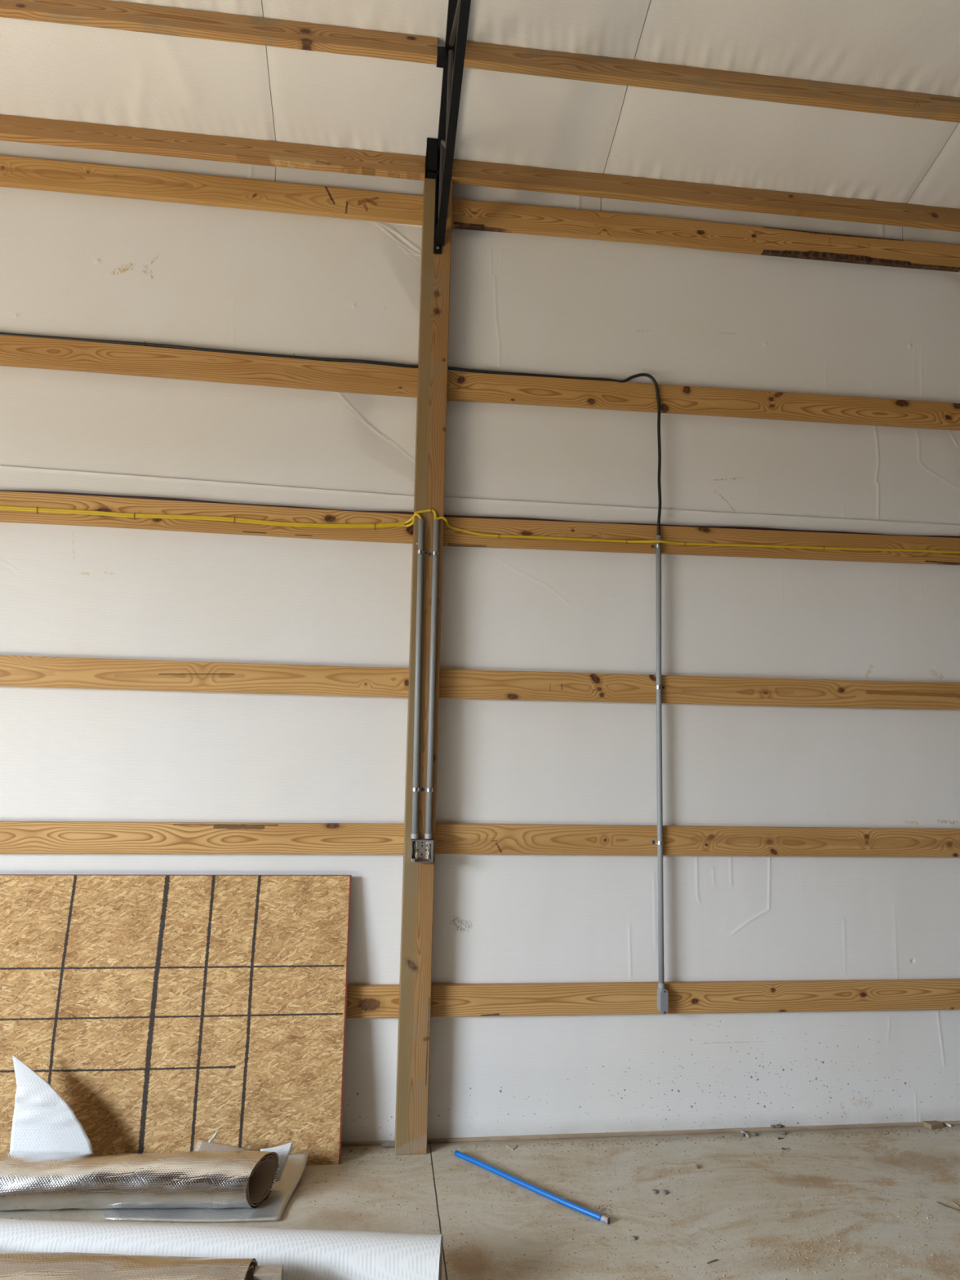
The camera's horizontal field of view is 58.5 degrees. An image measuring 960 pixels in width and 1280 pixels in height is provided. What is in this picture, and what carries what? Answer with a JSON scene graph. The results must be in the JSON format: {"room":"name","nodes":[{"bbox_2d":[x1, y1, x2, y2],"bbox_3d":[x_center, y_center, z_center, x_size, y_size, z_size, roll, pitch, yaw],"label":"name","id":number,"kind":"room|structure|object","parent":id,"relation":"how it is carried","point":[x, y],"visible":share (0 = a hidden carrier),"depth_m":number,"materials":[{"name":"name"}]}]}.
{"room":"pole barn interior","nodes":[
{"label":"pole barn interior","id":0,"kind":"room"},
{"bbox_2d":[0,0,275,141],"bbox_3d":[-1.478,-3.874,1.350,1.677,2.190,6.030,2,-6,-7],"label":"ceiling","id":1,"kind":"structure","parent":0,"point":[55,71],"depth_m":3.97,"materials":[{"name":"white fabric"}]},
{"bbox_2d":[262,0,650,173],"bbox_3d":[0.188,-3.819,1.545,1.675,2.191,6.030,2,-6,-7],"label":"ceiling","id":2,"kind":"structure","parent":0,"point":[319,98],"depth_m":4.05,"materials":[{"name":"white fabric"}]},
{"bbox_2d":[0,140,959,1142],"bbox_3d":[-0.485,-0.085,4.175,12.000,4.791,0.048,2,-6,-7],"label":"wall","id":3,"kind":"structure","parent":0,"point":[67,754],"depth_m":4.23,"materials":[{"name":"white plastic"}]},
{"bbox_2d":[341,1120,959,1146],"bbox_3d":[-0.536,2.305,3.929,12.000,0.016,0.025,2,-6,-7],"label":"trim","id":4,"kind":"structure","parent":3,"relation":"attached to","point":[951,1122],"depth_m":4.08,"materials":[{"name":"brown wood"}]},
{"bbox_2d":[0,1124,959,1279],"bbox_3d":[-0.060,1.930,-0.038,12.000,0.001,8.060,2,-6,-7],"label":"floor","id":5,"kind":"structure","parent":0,"point":[531,1247],"depth_m":3.47,"materials":[{"name":"wood"}]},
{"bbox_2d":[0,1250,257,1279],"bbox_3d":[-1.651,2.027,2.638,1.887,0.264,0.269,1,-6,1],"label":"roll","id":6,"kind":"object","parent":5,"relation":"on","point":[14,1265],"visible":0.99,"depth_m":2.61,"materials":[{"name":"silver metal"}]},
{"bbox_2d":[0,1151,279,1210],"bbox_3d":[-1.796,2.126,3.367,1.959,0.195,0.195,2,-6,-4],"label":"roll","id":7,"kind":"object","parent":5,"relation":"on","point":[206,1180],"visible":1,"depth_m":3.33,"materials":[{"name":"silver metal"}]},
{"bbox_2d":[9,1055,93,1154],"bbox_3d":[-1.748,1.965,3.509,0.405,0.471,0.077,1,-6,0],"label":"scrap","id":8,"kind":"object","parent":7,"relation":"attached to","point":[42,1122],"visible":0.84,"depth_m":3.51,"materials":[{"name":"white plastic"}]},
{"bbox_2d":[194,1139,252,1151],"bbox_3d":[-1.027,2.133,3.560,0.326,0.096,0.053,2,-6,-7],"label":"flap","id":9,"kind":"object","parent":7,"relation":"attached to","point":[202,1145],"visible":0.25,"depth_m":3.57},
{"bbox_2d":[208,1131,217,1142],"bbox_3d":[-1.110,2.070,3.566,0.009,0.034,0.045,-3,-7,34],"label":"film","id":10,"kind":"object","parent":9,"relation":"on","point":[216,1132],"visible":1,"depth_m":3.56,"materials":[{"name":"white plastic"}]},
{"bbox_2d":[0,874,351,1165],"bbox_3d":[-1.820,1.655,3.733,2.447,1.218,0.136,2,-6,-7],"label":"board","id":11,"kind":"object","parent":5,"relation":"on","point":[169,1012],"visible":0.94,"depth_m":3.79,"materials":[{"name":"brown wood"}]},
{"bbox_2d":[104,1152,309,1222],"bbox_3d":[-1.175,2.221,3.503,0.886,0.073,0.434,1,-6,-1],"label":"sheet","id":12,"kind":"object","parent":5,"relation":"on","point":[271,1209],"visible":0.36,"depth_m":3.35,"materials":[{"name":"white plastic"}]},
{"bbox_2d":[260,1142,293,1182],"bbox_3d":[-0.842,2.172,3.544,0.138,0.153,0.032,3,-6,-19],"label":"flap","id":13,"kind":"object","parent":12,"relation":"on","point":[283,1151],"visible":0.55,"depth_m":3.55,"materials":[{"name":"white plastic"}]},
{"bbox_2d":[0,1217,443,1279],"bbox_3d":[-1.427,2.076,2.869,2.597,0.224,0.225,1,-6,1],"label":"roll","id":14,"kind":"object","parent":5,"relation":"on","point":[304,1254],"visible":0.79,"depth_m":2.81,"materials":[{"name":"white plastic"}]},
{"bbox_2d":[253,1264,283,1279],"bbox_3d":[-0.650,2.062,2.595,0.085,0.256,0.100,2,-6,-7],"label":"wood offcut","id":15,"kind":"object","parent":5,"relation":"on","point":[264,1272],"visible":1,"depth_m":2.62,"materials":[{"name":"beige wood"}]},
{"bbox_2d":[381,1142,395,1147],"bbox_3d":[-0.414,2.302,3.907,0.076,0.025,0.017,2,-6,-7],"label":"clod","id":16,"kind":"object","parent":5,"relation":"on","point":[388,1144],"visible":0.92,"depth_m":3.90,"materials":[{"name":"grey concrete"}]},
{"bbox_2d":[395,177,453,1155],"bbox_3d":[-0.265,0.002,4.125,0.143,4.649,0.109,2,-6,-7],"label":"timber post","id":17,"kind":"object","parent":5,"relation":"on","point":[418,877],"visible":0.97,"depth_m":4.05,"materials":[{"name":"brown wood"}]},
{"bbox_2d":[0,821,404,854],"bbox_3d":[-2.566,0.871,3.800,4.444,0.145,0.038,2,-6,-7],"label":"wooden beam","id":18,"kind":"structure","parent":17,"relation":"attached to","point":[15,837],"depth_m":3.93,"materials":[{"name":"brown wood"}]},
{"bbox_2d":[0,655,408,697],"bbox_3d":[-2.550,0.129,3.873,4.444,0.146,0.038,2,-6,-7],"label":"wooden beam","id":19,"kind":"structure","parent":17,"relation":"attached to","point":[15,670],"depth_m":4.00,"materials":[{"name":"brown wood"}]},
{"bbox_2d":[0,491,413,543],"bbox_3d":[-2.534,-0.627,3.949,4.444,0.156,0.038,2,-6,-7],"label":"wooden beam","id":20,"kind":"structure","parent":17,"relation":"attached to","point":[49,500],"depth_m":4.07,"materials":[{"name":"brown wood"}]},
{"bbox_2d":[0,489,959,537],"bbox_3d":[-0.190,-0.625,4.223,8.960,0.043,0.013,2,-6,-7],"label":"cable","id":21,"kind":"object","parent":20,"relation":"on","point":[35,491],"visible":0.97,"depth_m":4.23,"materials":[{"name":"plastic"}]},
{"bbox_2d":[0,334,417,397],"bbox_3d":[-2.517,-1.373,4.023,4.444,0.172,0.038,2,-6,-7],"label":"wooden beam","id":22,"kind":"structure","parent":17,"relation":"attached to","point":[15,351],"depth_m":4.14,"materials":[{"name":"brown wood"}]},
{"bbox_2d":[0,332,661,535],"bbox_3d":[-1.853,-0.987,4.046,5.594,0.947,0.044,2,-6,-7],"label":"power cable","id":23,"kind":"object","parent":22,"relation":"attached to","point":[141,344],"visible":0.98,"depth_m":4.26,"materials":[{"name":"black plastic"}]},
{"bbox_2d":[0,155,423,226],"bbox_3d":[-2.498,-2.267,4.112,4.444,0.149,0.038,2,-6,-7],"label":"wooden beam","id":24,"kind":"structure","parent":17,"relation":"attached to","point":[19,172],"depth_m":4.23,"materials":[{"name":"brown wood"}]},
{"bbox_2d":[0,507,436,528],"bbox_3d":[-1.399,-0.603,4.018,2.394,0.129,0.085,2,-6,-7],"label":"cable","id":25,"kind":"object","parent":17,"relation":"attached to","point":[1,508],"visible":1,"depth_m":4.07,"materials":[{"name":"yellow plastic"}]},
{"bbox_2d":[346,984,399,1017],"bbox_3d":[-2.583,1.603,3.727,4.444,0.143,0.038,2,-6,-7],"label":"wooden beam","id":26,"kind":"structure","parent":17,"relation":"attached to","point":[363,1001],"depth_m":3.95,"materials":[{"name":"brown wood"}]},
{"bbox_2d":[411,519,423,839],"bbox_3d":[-0.291,0.170,4.037,0.042,1.504,0.033,2,-6,-7],"label":"conduit","id":27,"kind":"object","parent":17,"relation":"attached to","point":[420,526],"visible":1,"depth_m":4.02,"materials":[{"name":"grey plastic"}]},
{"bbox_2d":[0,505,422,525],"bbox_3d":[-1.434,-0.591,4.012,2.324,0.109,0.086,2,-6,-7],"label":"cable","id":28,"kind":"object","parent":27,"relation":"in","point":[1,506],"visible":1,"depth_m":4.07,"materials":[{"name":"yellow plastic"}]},
{"bbox_2d":[412,786,422,791],"bbox_3d":[-0.289,0.695,3.984,0.052,0.017,0.029,2,-6,-7],"label":"strap","id":29,"kind":"object","parent":17,"relation":"attached to","point":[420,788],"visible":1,"depth_m":3.98,"materials":[{"name":"metal"}]},
{"bbox_2d":[410,839,433,862],"bbox_3d":[-0.267,0.973,3.956,0.100,0.101,0.038,2,-6,-7],"label":"junction box","id":30,"kind":"object","parent":17,"relation":"attached to","point":[421,843],"visible":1,"depth_m":3.97,"materials":[{"name":"metal"}]},
{"bbox_2d":[411,840,424,858],"bbox_3d":[-0.284,0.969,3.954,0.063,0.087,0.021,2,-6,-7],"label":"wires","id":31,"kind":"object","parent":30,"relation":"in","point":[414,842],"visible":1,"depth_m":3.95,"materials":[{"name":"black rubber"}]},
{"bbox_2d":[425,840,431,858],"bbox_3d":[-0.239,0.969,3.958,0.028,0.085,0.018,2,-6,-7],"label":"wires","id":32,"kind":"object","parent":30,"relation":"in","point":[428,855],"visible":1,"depth_m":3.96,"materials":[{"name":"white rubber"}]},
{"bbox_2d":[417,550,427,555],"bbox_3d":[-0.274,-0.419,4.094,0.052,0.017,0.029,2,-6,-7],"label":"strap","id":33,"kind":"object","parent":17,"relation":"attached to","point":[424,553],"visible":1,"depth_m":4.09,"materials":[{"name":"metal"}]},
{"bbox_2d":[421,787,432,791],"bbox_3d":[-0.245,0.698,3.989,0.052,0.017,0.029,2,-6,-7],"label":"strap","id":34,"kind":"object","parent":17,"relation":"attached to","point":[424,789],"visible":1,"depth_m":3.98,"materials":[{"name":"metal"}]},
{"bbox_2d":[424,519,439,839],"bbox_3d":[-0.224,0.172,4.045,0.033,1.504,0.033,2,-6,-7],"label":"conduit","id":35,"kind":"object","parent":17,"relation":"attached to","point":[428,835],"visible":1,"depth_m":4.03,"materials":[{"name":"grey plastic"}]},
{"bbox_2d":[436,516,959,553],"bbox_3d":[1.560,-0.487,4.362,3.583,0.095,0.086,2,-6,-7],"label":"cable","id":36,"kind":"object","parent":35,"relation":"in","point":[439,517],"visible":1,"depth_m":4.34,"materials":[{"name":"yellow plastic"}]},
{"bbox_2d":[427,551,438,555],"bbox_3d":[-0.223,-0.413,4.099,0.052,0.017,0.029,2,-6,-7],"label":"strap","id":37,"kind":"object","parent":17,"relation":"attached to","point":[434,553],"visible":1,"depth_m":4.09,"materials":[{"name":"metal"}]},
{"bbox_2d":[424,0,471,253],"bbox_3d":[0.115,-3.386,1.775,0.117,2.439,5.512,2,-6,-7],"label":"truss","id":38,"kind":"object","parent":17,"relation":"attached to","point":[439,157],"visible":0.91,"depth_m":3.80,"materials":[{"name":"metal"}]},
{"bbox_2d":[0,114,425,180],"bbox_3d":[-2.487,-2.466,4.087,4.446,0.142,0.081,2,-6,-7],"label":"wooden beam","id":39,"kind":"structure","parent":38,"relation":"attached to","point":[12,128],"depth_m":4.20,"materials":[{"name":"brown wood"}]},
{"bbox_2d":[0,0,437,64],"bbox_3d":[-2.409,-2.706,3.572,4.466,0.153,0.083,2,-6,-7],"label":"ceiling purlin","id":40,"kind":"structure","parent":38,"relation":"attached to","point":[107,14],"depth_m":3.71,"materials":[{"name":"brown wood"}]},
{"bbox_2d":[451,159,959,231],"bbox_3d":[2.148,-2.311,4.628,4.616,0.142,0.081,2,-6,-7],"label":"wooden beam","id":41,"kind":"structure","parent":38,"relation":"attached to","point":[467,172],"depth_m":4.49,"materials":[{"name":"brown wood"}]},
{"bbox_2d":[463,40,959,122],"bbox_3d":[2.216,-2.556,4.116,4.616,0.142,0.081,2,-6,-7],"label":"ceiling purlin","id":42,"kind":"structure","parent":38,"relation":"attached to","point":[478,55],"depth_m":3.96,"materials":[{"name":"brown wood"}]},
{"bbox_2d":[430,978,959,1017],"bbox_3d":[2.055,1.764,4.268,4.613,0.148,0.038,2,-6,-7],"label":"wooden beam","id":43,"kind":"structure","parent":17,"relation":"attached to","point":[502,999],"depth_m":4.13,"materials":[{"name":"brown wood"}]},
{"bbox_2d":[657,982,668,1014],"bbox_3d":[0.872,1.705,4.087,0.040,0.143,0.052,2,-6,-7],"label":"conduit elbow","id":44,"kind":"object","parent":43,"relation":"attached to","point":[662,993],"visible":1,"depth_m":4.07,"materials":[{"name":"grey plastic"}]},
{"bbox_2d":[435,822,959,857],"bbox_3d":[2.071,1.023,4.342,4.613,0.144,0.038,2,-6,-7],"label":"wooden beam","id":45,"kind":"structure","parent":17,"relation":"attached to","point":[450,837],"depth_m":4.21,"materials":[{"name":"brown wood"}]},
{"bbox_2d":[652,840,662,844],"bbox_3d":[0.866,0.986,4.167,0.052,0.017,0.029,2,-6,-7],"label":"strap","id":46,"kind":"object","parent":45,"relation":"attached to","point":[654,842],"visible":1,"depth_m":4.16,"materials":[{"name":"metal"}]},
{"bbox_2d":[439,669,959,709],"bbox_3d":[2.087,0.282,4.416,4.613,0.152,0.038,2,-6,-7],"label":"wooden beam","id":47,"kind":"structure","parent":17,"relation":"attached to","point":[453,683],"depth_m":4.28,"materials":[{"name":"brown wood"}]},
{"bbox_2d":[654,685,665,689],"bbox_3d":[0.896,0.235,4.243,0.052,0.017,0.029,2,-6,-7],"label":"strap","id":48,"kind":"object","parent":47,"relation":"attached to","point":[663,687],"visible":1,"depth_m":4.24,"materials":[{"name":"metal"}]},
{"bbox_2d":[656,535,664,983],"bbox_3d":[0.885,0.569,4.210,0.043,2.199,0.027,2,-6,-7],"label":"conduit","id":49,"kind":"object","parent":47,"relation":"attached to","point":[659,705],"visible":1,"depth_m":4.19,"materials":[{"name":"grey plastic"}]},
{"bbox_2d":[443,516,959,564],"bbox_3d":[2.104,-0.472,4.490,4.613,0.167,0.038,2,-6,-7],"label":"wooden beam","id":50,"kind":"structure","parent":17,"relation":"attached to","point":[451,537],"depth_m":4.36,"materials":[{"name":"brown wood"}]},
{"bbox_2d":[650,543,662,548],"bbox_3d":[0.889,-0.473,4.310,0.052,0.017,0.029,2,-6,-7],"label":"strap","id":51,"kind":"object","parent":50,"relation":"attached to","point":[653,546],"visible":1,"depth_m":4.31,"materials":[{"name":"metal"}]},
{"bbox_2d":[446,371,959,431],"bbox_3d":[2.120,-1.208,4.564,4.613,0.162,0.038,2,-6,-7],"label":"wooden beam","id":52,"kind":"structure","parent":17,"relation":"attached to","point":[461,386],"depth_m":4.43,"materials":[{"name":"brown wood"}]},
{"bbox_2d":[451,199,959,272],"bbox_3d":[2.140,-2.112,4.653,4.613,0.149,0.038,2,-6,-7],"label":"wooden beam","id":53,"kind":"structure","parent":17,"relation":"attached to","point":[469,215],"depth_m":4.52,"materials":[{"name":"brown wood"}]},
{"bbox_2d":[505,1144,517,1150],"bbox_3d":[0.149,2.327,3.937,0.044,0.004,0.056,6,-8,-41],"label":"chip","id":54,"kind":"object","parent":5,"relation":"on","point":[513,1147],"visible":1,"depth_m":3.93,"materials":[{"name":"beige wood"}]},
{"bbox_2d":[454,1150,609,1224],"bbox_3d":[0.196,2.285,3.590,0.794,0.022,0.029,-3,-7,40],"label":"pipe","id":55,"kind":"object","parent":5,"relation":"on","point":[509,1177],"visible":1,"depth_m":3.55,"materials":[{"name":"plastic"}]},
{"bbox_2d":[302,1128,956,1279],"bbox_3d":[2.061,2.324,3.497,5.559,0.006,1.384,2,-6,-7],"label":"crumbs","id":56,"kind":"object","parent":5,"relation":"on","point":[940,1128],"visible":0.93,"depth_m":3.85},
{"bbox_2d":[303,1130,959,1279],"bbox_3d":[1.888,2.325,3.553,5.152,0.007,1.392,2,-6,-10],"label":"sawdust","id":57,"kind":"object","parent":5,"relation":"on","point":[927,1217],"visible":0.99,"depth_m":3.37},
{"bbox_2d":[630,1235,636,1239],"bbox_3d":[0.583,2.265,3.247,0.024,0.010,0.023,-4,-8,41],"label":"pebble","id":58,"kind":"object","parent":5,"relation":"on","point":[633,1237],"visible":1,"depth_m":3.24,"materials":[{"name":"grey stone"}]},
{"bbox_2d":[650,1189,657,1193],"bbox_3d":[0.731,2.302,3.578,0.032,0.008,0.030,2,-6,-7],"label":"pebble","id":59,"kind":"object","parent":5,"relation":"on","point":[654,1191],"visible":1,"depth_m":3.58,"materials":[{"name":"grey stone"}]},
{"bbox_2d":[661,1189,668,1194],"bbox_3d":[0.771,2.302,3.574,0.028,0.010,0.032,2,-6,-7],"label":"pebble","id":60,"kind":"object","parent":5,"relation":"on","point":[664,1192],"visible":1,"depth_m":3.57,"materials":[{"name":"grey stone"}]},
{"bbox_2d":[741,1130,748,1137],"bbox_3d":[1.270,2.365,4.101,0.013,0.010,0.066,3,-6,-12],"label":"wood splinter","id":61,"kind":"object","parent":5,"relation":"on","point":[742,1131],"visible":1,"depth_m":4.10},
{"bbox_2d":[922,1120,943,1129],"bbox_3d":[2.239,2.394,4.232,0.091,0.020,0.052,3,-6,-12],"label":"chip","id":62,"kind":"object","parent":5,"relation":"on","point":[931,1125],"visible":1,"depth_m":4.22,"materials":[{"name":"brown wood"}]},
{"bbox_2d":[936,1201,959,1211],"bbox_3d":[1.927,2.321,3.500,0.012,0.007,0.117,6,-8,-42],"label":"twig","id":63,"kind":"object","parent":5,"relation":"on","point":[936,1202],"visible":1,"depth_m":3.51,"materials":[{"name":"brown wood"}]},
{"bbox_2d":[261,0,959,204],"bbox_3d":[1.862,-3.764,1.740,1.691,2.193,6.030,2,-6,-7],"label":"ceiling","id":64,"kind":"structure","parent":0,"point":[911,46],"depth_m":4.13,"materials":[{"name":"white fabric"}]},
{"bbox_2d":[906,122,959,208],"bbox_3d":[3.541,-3.707,1.936,1.685,2.192,6.030,2,-6,-7],"label":"ceiling","id":65,"kind":"structure","parent":0,"point":[940,187],"depth_m":4.55,"materials":[{"name":"white fabric"}]}
]}

